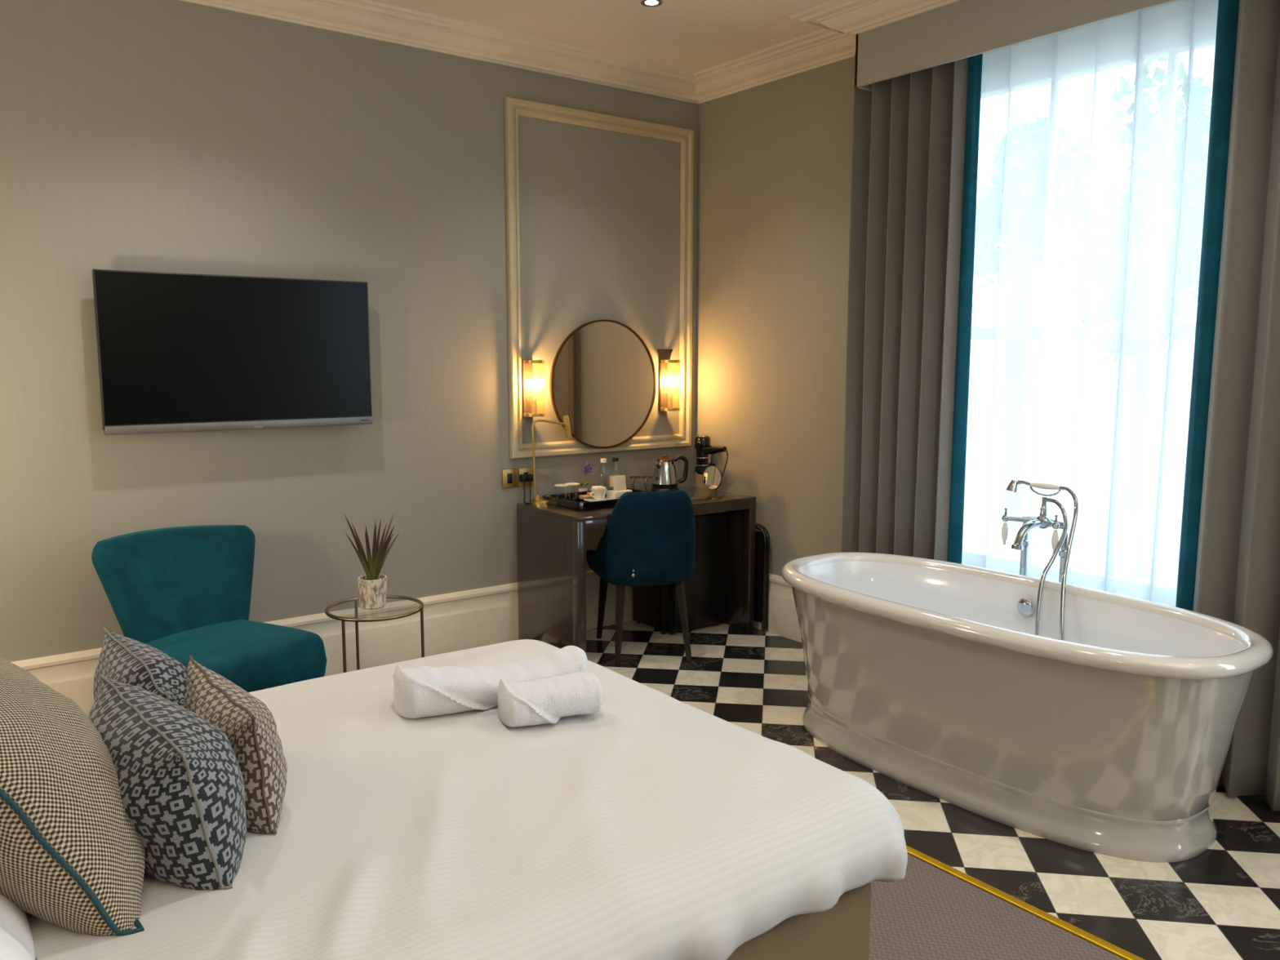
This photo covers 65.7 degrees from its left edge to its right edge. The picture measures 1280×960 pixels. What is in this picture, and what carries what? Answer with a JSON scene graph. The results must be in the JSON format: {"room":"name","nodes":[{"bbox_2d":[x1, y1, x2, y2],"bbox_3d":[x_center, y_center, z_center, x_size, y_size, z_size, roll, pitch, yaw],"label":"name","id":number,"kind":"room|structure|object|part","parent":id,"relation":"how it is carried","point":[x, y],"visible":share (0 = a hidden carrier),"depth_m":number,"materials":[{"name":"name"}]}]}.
{"room":"hotel room","nodes":[
{"label":"hotel room","id":0,"kind":"room"},
{"bbox_2d":[0,0,697,662],"bbox_3d":[-1.438,-0.650,4.651,4.889,3.420,0.200,-5,9,-37],"label":"wall","id":1,"kind":"structure","parent":0,"point":[179,136],"depth_m":4.46,"materials":[{"name":"grey paint"}]},
{"bbox_2d":[92,269,373,435],"bbox_3d":[-1.711,-0.544,4.259,1.112,0.650,0.111,-5,9,-37],"label":"television","id":2,"kind":"object","parent":1,"relation":"attached to","point":[177,352],"visible":1,"depth_m":4.18,"materials":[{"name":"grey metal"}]},
{"bbox_2d":[502,468,516,488],"bbox_3d":[-0.682,-0.008,5.177,0.085,0.100,0.013,-5,9,-37],"label":"light switch","id":3,"kind":"object","parent":1,"relation":"attached to","point":[509,475],"visible":1,"depth_m":5.17,"materials":[{"name":"gold metal"}]},
{"bbox_2d":[519,474,530,503],"bbox_3d":[-0.599,0.047,5.191,0.080,0.149,0.044,6,9,38],"label":"plug","id":4,"kind":"object","parent":1,"relation":"attached to","point":[522,477],"visible":0.98,"depth_m":5.19,"materials":[{"name":"black plastic"}]},
{"bbox_2d":[518,466,533,487],"bbox_3d":[-0.605,-0.015,5.236,0.085,0.100,0.013,-5,9,-37],"label":"wall socket","id":5,"kind":"object","parent":1,"relation":"attached to","point":[521,470],"visible":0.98,"depth_m":5.23,"materials":[{"name":"gold metal"}]},
{"bbox_2d":[526,473,533,502],"bbox_3d":[-0.571,0.045,5.212,0.080,0.149,0.044,6,9,38],"label":"plug","id":6,"kind":"object","parent":1,"relation":"attached to","point":[530,477],"visible":0.72,"depth_m":5.21,"materials":[{"name":"black plastic"}]},
{"bbox_2d":[522,360,545,417],"bbox_3d":[-0.553,-0.475,5.145,0.112,0.296,0.126,-5,9,-37],"label":"wall sconce","id":7,"kind":"object","parent":1,"relation":"attached to","point":[529,402],"visible":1,"depth_m":5.17,"materials":[{"name":"brown metal"}]},
{"bbox_3d":[-0.570,-0.478,5.167,0.060,0.296,0.070,-5,9,-37],"label":"plate","id":8,"kind":"part","parent":7,"relation":"part of","materials":[{"name":"brown metal"}]},
{"bbox_3d":[-0.549,-0.496,5.136,0.034,0.051,0.034,-5,9,-37],"label":"light bulb","id":9,"kind":"part","parent":7,"relation":"part of","materials":[{"name":"white glass"}]},
{"bbox_2d":[504,96,693,458],"bbox_3d":[-0.184,-1.054,5.411,1.215,1.811,0.032,-5,9,-37],"label":"frame","id":10,"kind":"object","parent":1,"relation":"attached to","point":[513,107],"visible":1,"depth_m":5.30,"materials":[{"name":"beige paint"}]},
{"bbox_2d":[549,319,656,448],"bbox_3d":[-0.202,-0.526,5.455,0.704,0.704,0.049,-5,9,-37],"label":"round mirror","id":11,"kind":"object","parent":1,"relation":"attached to","point":[603,376],"visible":0.98,"depth_m":5.43,"materials":[{"name":"silver metal"}]},
{"bbox_2d":[657,349,679,411],"bbox_3d":[0.170,-0.572,5.686,0.112,0.354,0.126,-5,9,-37],"label":"wall sconce","id":12,"kind":"object","parent":1,"relation":"attached to","point":[665,399],"visible":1,"depth_m":5.71,"materials":[{"name":"brown metal"}]},
{"bbox_3d":[0.153,-0.546,5.712,0.060,0.296,0.070,-5,9,-37],"label":"plate","id":13,"kind":"part","parent":12,"relation":"part of","materials":[{"name":"brown metal"}]},
{"bbox_3d":[0.174,-0.563,5.681,0.034,0.051,0.034,-5,9,-37],"label":"light bulb","id":14,"kind":"part","parent":12,"relation":"part of","materials":[{"name":"white glass"}]},
{"bbox_2d":[386,0,819,70],"bbox_3d":[0.563,-1.900,1.840,4.889,0.270,6.810,-5,9,-37],"label":"ceiling","id":15,"kind":"structure","parent":0,"point":[690,34],"depth_m":4.57,"materials":[{"name":"paint"}]},
{"bbox_2d":[640,0,662,6],"bbox_3d":[0.050,-2.072,4.300,0.092,0.006,0.092,-5,9,-37],"label":"recessed light","id":16,"kind":"object","parent":15,"relation":"in","point":[645,2],"visible":1,"depth_m":4.30,"materials":[{"name":"silver metal"}]},
{"bbox_2d":[694,56,854,576],"bbox_3d":[2.380,-0.488,3.411,0.280,3.420,6.810,-5,9,-37],"label":"wall","id":17,"kind":"structure","parent":0,"point":[775,158],"depth_m":5.30,"materials":[{"name":"beige paint"}]},
{"bbox_2d":[11,570,801,716],"bbox_3d":[0.519,1.102,2.189,4.389,0.326,6.410,-5,9,-37],"label":"baseboard","id":18,"kind":"structure","parent":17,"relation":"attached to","point":[455,621],"depth_m":4.94,"materials":[{"name":"paint"}]},
{"bbox_2d":[179,0,960,104],"bbox_3d":[0.523,-1.726,1.832,4.389,0.113,6.410,-5,9,-37],"label":"trim","id":19,"kind":"structure","parent":17,"relation":"attached to","point":[836,24],"depth_m":4.72,"materials":[{"name":"paint"}]},
{"bbox_2d":[694,435,728,475],"bbox_3d":[0.432,-0.115,5.701,0.131,0.276,0.275,-5,9,-37],"label":"hair dryer","id":20,"kind":"object","parent":17,"relation":"attached to","point":[703,448],"visible":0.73,"depth_m":5.72,"materials":[{"name":"plastic"}]},
{"bbox_3d":[0.433,-0.168,5.661,0.056,0.062,0.180,-5,9,-37],"label":"handle","id":21,"kind":"part","parent":20,"relation":"part of","materials":[{"name":"black plastic"}]},
{"bbox_2d":[854,0,1177,91],"bbox_3d":[1.937,-1.794,3.393,0.247,0.315,2.880,-5,9,-37],"label":"pelmet","id":22,"kind":"object","parent":17,"relation":"attached to","point":[961,29],"visible":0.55,"depth_m":4.00,"materials":[{"name":"grey fabric"}]},
{"bbox_2d":[841,53,982,564],"bbox_3d":[1.190,-0.505,4.524,0.137,2.908,0.684,-5,9,-37],"label":"curtain","id":23,"kind":"object","parent":22,"relation":"hanging from","point":[915,140],"visible":0.73,"depth_m":4.43,"materials":[{"name":"grey fabric"}]},
{"bbox_2d":[961,0,1218,606],"bbox_3d":[1.684,-0.453,4.000,0.064,2.900,1.585,-5,9,-37],"label":"sheer curtain","id":24,"kind":"object","parent":22,"relation":"hanging from","point":[1094,138],"visible":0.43,"depth_m":3.85,"materials":[{"name":"white fabric"}]},
{"bbox_2d":[1175,0,1279,811],"bbox_3d":[2.261,-0.322,3.081,0.153,2.908,1.098,-5,9,-37],"label":"curtain","id":25,"kind":"object","parent":22,"relation":"hanging from","point":[1228,570],"visible":0.79,"depth_m":3.37,"materials":[{"name":"fabric"}]},
{"bbox_2d":[586,620,1279,959],"bbox_3d":[1.825,1.201,3.201,1.709,0.120,6.810,-5,9,-37],"label":"floor","id":26,"kind":"structure","parent":0,"point":[1222,902],"depth_m":3.09,"materials":[{"name":"tile"}]},
{"bbox_2d":[516,485,755,653],"bbox_3d":[-0.004,0.483,5.364,1.178,0.757,0.573,-5,9,-37],"label":"writing desk","id":27,"kind":"object","parent":26,"relation":"on","point":[552,567],"visible":0.77,"depth_m":5.08,"materials":[{"name":"brown wood"}]},
{"bbox_3d":[-0.475,0.534,5.038,0.030,0.735,0.528,-5,9,-37],"label":"panel","id":28,"kind":"part","parent":27,"relation":"part of","materials":[{"name":"brown wood"}]},
{"bbox_2d":[530,415,571,505],"bbox_3d":[-0.467,-0.107,5.186,0.232,0.457,0.116,-5,9,-37],"label":"desk lamp","id":29,"kind":"object","parent":27,"relation":"on","point":[537,500],"visible":0.95,"depth_m":5.14,"materials":[{"name":"gold metal"}]},
{"bbox_3d":[-0.295,0.563,4.817,0.048,0.735,0.045,-5,9,-37],"label":"leg","id":30,"kind":"part","parent":27,"relation":"part of","materials":[{"name":"brown wood"}]},
{"bbox_2d":[577,462,592,492],"bbox_3d":[-0.303,-0.002,5.389,0.063,0.198,0.080,5,9,34],"label":"flower","id":31,"kind":"object","parent":27,"relation":"on","point":[585,469],"visible":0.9,"depth_m":5.38,"materials":[{"name":"purple plant"}]},
{"bbox_3d":[-0.309,-0.008,5.387,0.068,0.111,0.064,-5,9,-37],"label":"stem","id":32,"kind":"part","parent":31,"relation":"part of","materials":[{"name":"green plant"}]},
{"bbox_3d":[-0.310,0.072,5.394,0.052,0.050,0.052,-5,9,-37],"label":"flower pot","id":33,"kind":"part","parent":31,"relation":"part of","materials":[{"name":"white ceramic"}]},
{"bbox_2d":[542,487,645,511],"bbox_3d":[-0.194,0.098,5.218,0.540,0.042,0.340,-5,9,-37],"label":"serving tray","id":34,"kind":"object","parent":27,"relation":"on","point":[572,502],"visible":0.38,"depth_m":5.05,"materials":[{"name":"black plastic"}]},
{"bbox_2d":[554,484,568,497],"bbox_3d":[-0.410,0.069,5.182,0.074,0.091,0.074,-5,9,-37],"label":"glass tumbler","id":35,"kind":"object","parent":34,"relation":"on","point":[555,485],"visible":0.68,"depth_m":5.16,"materials":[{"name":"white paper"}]},
{"bbox_2d":[565,482,579,497],"bbox_3d":[-0.357,0.063,5.234,0.074,0.091,0.074,-5,9,-37],"label":"glass tumbler","id":36,"kind":"object","parent":34,"relation":"on","point":[568,483],"visible":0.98,"depth_m":5.22,"materials":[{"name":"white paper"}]},
{"bbox_2d":[578,494,592,499],"bbox_3d":[-0.290,0.092,5.271,0.045,0.029,0.076,4,8,30],"label":"sachet","id":37,"kind":"object","parent":34,"relation":"on","point":[580,496],"visible":0.82,"depth_m":5.25,"materials":[{"name":"paper"}]},
{"bbox_2d":[583,496,617,502],"bbox_3d":[-0.195,0.106,5.212,0.160,0.010,0.130,-5,9,-37],"label":"plate","id":38,"kind":"object","parent":34,"relation":"on","point":[607,497],"visible":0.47,"depth_m":5.21,"materials":[{"name":"white ceramic"}]},
{"bbox_2d":[589,488,607,499],"bbox_3d":[-0.220,0.074,5.204,0.094,0.052,0.088,-1,7,-6],"label":"tea cup","id":39,"kind":"object","parent":38,"relation":"on","point":[596,495],"visible":0.95,"depth_m":5.17,"materials":[{"name":"white ceramic"}]},
{"bbox_2d":[591,485,605,490],"bbox_3d":[-0.217,0.045,5.200,0.045,0.029,0.076,6,10,41],"label":"packet","id":40,"kind":"object","parent":39,"relation":"on","point":[593,487],"visible":0.98,"depth_m":5.18,"materials":[{"name":"white paper"}]},
{"bbox_2d":[600,458,608,469],"bbox_3d":[-0.198,-0.012,5.360,0.062,0.208,0.062,-5,9,-37],"label":"water bottle","id":41,"kind":"object","parent":34,"relation":"on","point":[602,460],"visible":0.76,"depth_m":5.33,"materials":[{"name":"plastic"}]},
{"bbox_2d":[609,457,621,487],"bbox_3d":[-0.134,-0.019,5.416,0.064,0.208,0.064,-5,9,-37],"label":"water bottle","id":42,"kind":"object","parent":34,"relation":"on","point":[614,459],"visible":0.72,"depth_m":5.40,"materials":[{"name":"plastic"}]},
{"bbox_2d":[606,488,632,498],"bbox_3d":[-0.110,0.075,5.330,0.125,0.043,0.075,-5,9,-37],"label":"dish","id":43,"kind":"object","parent":34,"relation":"on","point":[617,494],"visible":0.6,"depth_m":5.29,"materials":[{"name":"white ceramic"}]},
{"bbox_2d":[612,475,626,490],"bbox_3d":[-0.112,0.015,5.324,0.082,0.076,0.022,-5,9,-37],"label":"sachet","id":44,"kind":"object","parent":43,"relation":"in","point":[619,482],"visible":1,"depth_m":5.32,"materials":[{"name":"white paper"}]},
{"bbox_2d":[630,475,641,488],"bbox_3d":[-0.028,0.029,5.533,0.072,0.102,0.064,-5,9,-37],"label":"glass mug","id":45,"kind":"object","parent":27,"relation":"on","point":[635,477],"visible":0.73,"depth_m":5.50,"materials":[{"name":"clear glass"}]},
{"bbox_2d":[641,475,653,491],"bbox_3d":[0.038,0.029,5.532,0.072,0.102,0.064,-5,9,-37],"label":"glass mug","id":46,"kind":"object","parent":27,"relation":"on","point":[642,477],"visible":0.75,"depth_m":5.50,"materials":[{"name":"clear glass"}]},
{"bbox_2d":[650,482,679,491],"bbox_3d":[0.141,0.044,5.601,0.164,0.055,0.164,-5,9,-37],"label":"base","id":47,"kind":"object","parent":27,"relation":"on","point":[656,486],"depth_m":5.54,"materials":[{"name":"black plastic"}]},
{"bbox_2d":[650,454,688,491],"bbox_3d":[0.157,-0.037,5.602,0.203,0.216,0.164,-5,9,-37],"label":"electric kettle","id":48,"kind":"object","parent":27,"relation":"on","point":[664,476],"visible":0.95,"depth_m":5.54,"materials":[{"name":"silver metal"}]},
{"bbox_3d":[0.141,-0.124,5.579,0.096,0.038,0.096,-5,9,-37],"label":"lid","id":49,"kind":"part","parent":48,"relation":"part of","materials":[{"name":"brown metal"}]},
{"bbox_3d":[0.230,-0.060,5.599,0.091,0.164,0.027,-2,8,-18],"label":"handle","id":50,"kind":"part","parent":48,"relation":"part of","materials":[{"name":"black plastic"}]},
{"bbox_2d":[702,465,722,499],"bbox_3d":[0.404,0.010,5.370,0.060,0.180,0.130,-7,10,-44],"label":"mirror","id":51,"kind":"object","parent":27,"relation":"on","point":[712,477],"visible":1,"depth_m":5.35,"materials":[{"name":"silver metal"}]},
{"bbox_3d":[0.439,0.449,5.727,0.030,0.735,0.528,-5,9,-37],"label":"panel","id":52,"kind":"part","parent":27,"relation":"part of","materials":[{"name":"brown wood"}]},
{"bbox_3d":[0.605,0.478,5.495,0.048,0.735,0.045,-5,9,-37],"label":"leg","id":53,"kind":"part","parent":27,"relation":"part of","materials":[{"name":"brown wood"}]},
{"bbox_2d":[586,490,695,666],"bbox_3d":[0.018,0.456,5.113,0.532,0.879,0.579,-2,7,-13],"label":"desk chair","id":54,"kind":"object","parent":26,"relation":"on","point":[649,537],"visible":1,"depth_m":4.87,"materials":[{"name":"fabric"}]},
{"bbox_3d":[-0.205,0.660,5.316,0.046,0.423,0.132,-4,8,-29],"label":"leg","id":55,"kind":"part","parent":54,"relation":"part of","materials":[{"name":"brown wood"}]},
{"bbox_3d":[-0.106,0.709,4.930,0.041,0.421,0.111,3,8,19],"label":"leg","id":56,"kind":"part","parent":54,"relation":"part of","materials":[{"name":"brown wood"}]},
{"bbox_3d":[0.030,0.266,5.039,0.532,0.483,0.477,-2,7,-13],"label":"backrest","id":57,"kind":"part","parent":54,"relation":"part of","materials":[{"name":"fabric"}]},
{"bbox_3d":[0.015,0.446,5.122,0.415,0.085,0.400,-2,7,-13],"label":"seat","id":58,"kind":"part","parent":54,"relation":"part of","materials":[{"name":"fabric"}]},
{"bbox_3d":[0.139,0.650,5.396,0.046,0.423,0.132,0,7,3],"label":"leg","id":59,"kind":"part","parent":54,"relation":"part of","materials":[{"name":"brown wood"}]},
{"bbox_3d":[0.223,0.700,5.007,0.111,0.421,0.041,7,10,44],"label":"leg","id":60,"kind":"part","parent":54,"relation":"part of","materials":[{"name":"brown wood"}]},
{"bbox_2d":[632,511,727,635],"bbox_3d":[0.229,0.498,5.632,0.380,0.660,0.398,-5,9,-37],"label":"fridge","id":61,"kind":"object","parent":26,"relation":"on","point":[705,589],"visible":0.48,"depth_m":5.52,"materials":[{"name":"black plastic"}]},
{"bbox_3d":[0.335,0.503,5.493,0.376,0.625,0.023,-5,9,-37],"label":"door","id":62,"kind":"part","parent":61,"relation":"part of","materials":[{"name":"black plastic"}]},
{"bbox_2d":[754,523,769,631],"bbox_3d":[0.573,0.522,5.625,0.044,0.590,0.421,-5,9,-37],"label":"luggage rack","id":63,"kind":"object","parent":26,"relation":"on","point":[762,537],"visible":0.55,"depth_m":5.48,"materials":[{"name":"black metal"}]},
{"bbox_2d":[869,853,1124,959],"bbox_3d":[-0.041,1.378,1.779,2.960,0.120,6.378,-5,9,-37],"label":"carpet","id":64,"kind":"object","parent":26,"relation":"on","point":[930,913],"visible":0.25,"depth_m":2.67,"materials":[{"name":"carpet"}]},
{"bbox_2d":[91,524,327,692],"bbox_3d":[-1.649,0.628,3.890,0.756,0.838,0.719,5,9,32],"label":"armchair","id":65,"kind":"object","parent":64,"relation":"on","point":[181,593],"visible":0.76,"depth_m":3.85,"materials":[{"name":"teal fabric"}]},
{"bbox_3d":[-1.853,0.445,3.989,0.255,0.501,0.692,5,9,32],"label":"backrest","id":66,"kind":"part","parent":65,"relation":"part of","materials":[{"name":"teal fabric"}]},
{"bbox_3d":[-1.604,0.711,3.829,0.580,0.219,0.588,5,9,32],"label":"seat","id":67,"kind":"part","parent":65,"relation":"part of","materials":[{"name":"teal fabric"}]},
{"bbox_2d":[324,595,424,672],"bbox_3d":[-1.093,0.768,4.112,0.394,0.502,0.394,-5,9,-37],"label":"side table","id":68,"kind":"object","parent":64,"relation":"on","point":[356,620],"visible":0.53,"depth_m":4.09,"materials":[{"name":"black metal"}]},
{"bbox_3d":[-1.172,0.794,3.941,0.013,0.492,0.012,-5,9,-37],"label":"leg","id":69,"kind":"part","parent":68,"relation":"part of","materials":[{"name":"gold metal"}]},
{"bbox_3d":[-1.213,0.754,4.259,0.013,0.492,0.012,-5,9,-37],"label":"leg","id":70,"kind":"part","parent":68,"relation":"part of","materials":[{"name":"gold metal"}]},
{"bbox_2d":[344,513,399,608],"bbox_3d":[-1.091,0.329,4.049,0.219,0.383,0.118,1,7,5],"label":"potted plant","id":71,"kind":"object","parent":68,"relation":"on","point":[372,586],"visible":1,"depth_m":4.03,"materials":[{"name":"green plant"}]},
{"bbox_3d":[-1.096,0.459,4.065,0.116,0.122,0.116,-5,9,-37],"label":"pot","id":72,"kind":"part","parent":71,"relation":"part of","materials":[{"name":"white ceramic"}]},
{"bbox_3d":[-0.903,0.771,4.130,0.013,0.492,0.012,-5,9,-37],"label":"leg","id":73,"kind":"part","parent":68,"relation":"part of","materials":[{"name":"gold metal"}]},
{"bbox_2d":[726,882,871,959],"bbox_3d":[-0.799,0.653,2.041,2.170,1.250,1.560,-5,9,-37],"label":"double bed","id":74,"kind":"object","parent":64,"relation":"on","point":[842,931],"visible":0.08,"depth_m":2.06,"materials":[{"name":"beige fabric"}]},
{"bbox_2d":[25,639,907,959],"bbox_3d":[-0.695,0.735,2.141,2.153,0.231,1.651,-5,9,-37],"label":"duvet","id":75,"kind":"object","parent":74,"relation":"on","point":[650,824],"visible":0.66,"depth_m":1.90,"materials":[{"name":"white fabric"}]},
{"bbox_2d":[0,893,36,959],"bbox_3d":[-1.149,0.604,1.476,0.398,0.209,0.720,-5,9,-37],"label":"pillow","id":76,"kind":"object","parent":75,"relation":"on","point":[16,940],"visible":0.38,"depth_m":1.47,"materials":[{"name":"white fabric"}]},
{"bbox_2d":[0,656,145,936],"bbox_3d":[-1.037,0.485,1.661,0.329,0.403,0.556,-5,9,-37],"label":"cushion","id":77,"kind":"object","parent":75,"relation":"on","point":[73,858],"visible":0.91,"depth_m":1.51,"materials":[{"name":"beige fabric"}]},
{"bbox_2d":[93,627,186,707],"bbox_3d":[-1.072,0.491,2.175,0.457,0.259,0.218,7,10,42],"label":"cushion","id":78,"kind":"object","parent":75,"relation":"on","point":[122,659],"visible":0.35,"depth_m":2.11,"materials":[{"name":"grey fabric"}]},
{"bbox_2d":[88,674,246,890],"bbox_3d":[-0.867,0.532,1.800,0.252,0.271,0.472,-6,10,-41],"label":"cushion","id":79,"kind":"object","parent":75,"relation":"on","point":[181,784],"visible":0.75,"depth_m":1.66,"materials":[{"name":"grey fabric"}]},
{"bbox_2d":[183,655,287,834],"bbox_3d":[-0.837,0.524,2.014,0.185,0.234,0.472,-5,9,-33],"label":"cushion","id":80,"kind":"object","parent":75,"relation":"on","point":[250,727],"visible":0.62,"depth_m":1.87,"materials":[{"name":"beige fabric"}]},
{"bbox_2d":[392,645,590,719],"bbox_3d":[-0.379,0.513,2.576,0.505,0.116,0.182,-3,8,-24],"label":"towel","id":81,"kind":"object","parent":75,"relation":"on","point":[423,691],"visible":0.77,"depth_m":2.50,"materials":[{"name":"white fabric"}]},
{"bbox_2d":[497,671,602,727],"bbox_3d":[-0.220,0.536,2.456,0.250,0.096,0.160,-2,8,-19],"label":"towel","id":82,"kind":"object","parent":75,"relation":"on","point":[542,700],"visible":1,"depth_m":2.42,"materials":[{"name":"white fabric"}]},
{"bbox_2d":[906,844,1144,959],"bbox_3d":[1.153,1.213,2.670,0.032,0.026,6.380,-5,9,-37],"label":"threshold strip","id":83,"kind":"object","parent":26,"relation":"on","point":[1046,917],"visible":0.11,"depth_m":2.76,"materials":[{"name":"gold metal"}]},
{"bbox_2d":[781,551,1273,862],"bbox_3d":[1.277,0.746,3.664,0.832,0.665,1.804,-5,9,-37],"label":"bathtub","id":84,"kind":"object","parent":26,"relation":"on","point":[1113,737],"visible":1,"depth_m":3.29,"materials":[{"name":"white ceramic"}]},
{"bbox_2d":[1001,485,1069,635],"bbox_3d":[1.528,0.539,3.919,0.283,1.013,0.281,-5,9,-37],"label":"tap","id":85,"kind":"object","parent":84,"relation":"attached to","point":[1021,542],"visible":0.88,"depth_m":3.88,"materials":[{"name":"silver metal"}]},
{"bbox_3d":[1.518,0.142,3.969,0.129,0.058,0.030,2,7,16],"label":"lever","id":86,"kind":"part","parent":85,"relation":"part of","materials":[{"name":"silver metal"}]},
{"bbox_3d":[1.523,0.214,3.906,0.136,0.116,0.044,-4,8,-26],"label":"spout","id":87,"kind":"part","parent":85,"relation":"part of","materials":[{"name":"silver metal"}]},
{"bbox_2d":[1005,480,1078,640],"bbox_3d":[1.596,0.356,3.859,0.155,0.674,0.466,-1,7,-10],"label":"handset","id":88,"kind":"object","parent":85,"relation":"on","point":[1013,486],"visible":0.91,"depth_m":3.78,"materials":[{"name":"silver metal"}]},
{"bbox_3d":[1.606,0.157,3.849,0.029,0.058,0.106,1,7,8],"label":"lever","id":89,"kind":"part","parent":85,"relation":"part of","materials":[{"name":"silver metal"}]}
]}

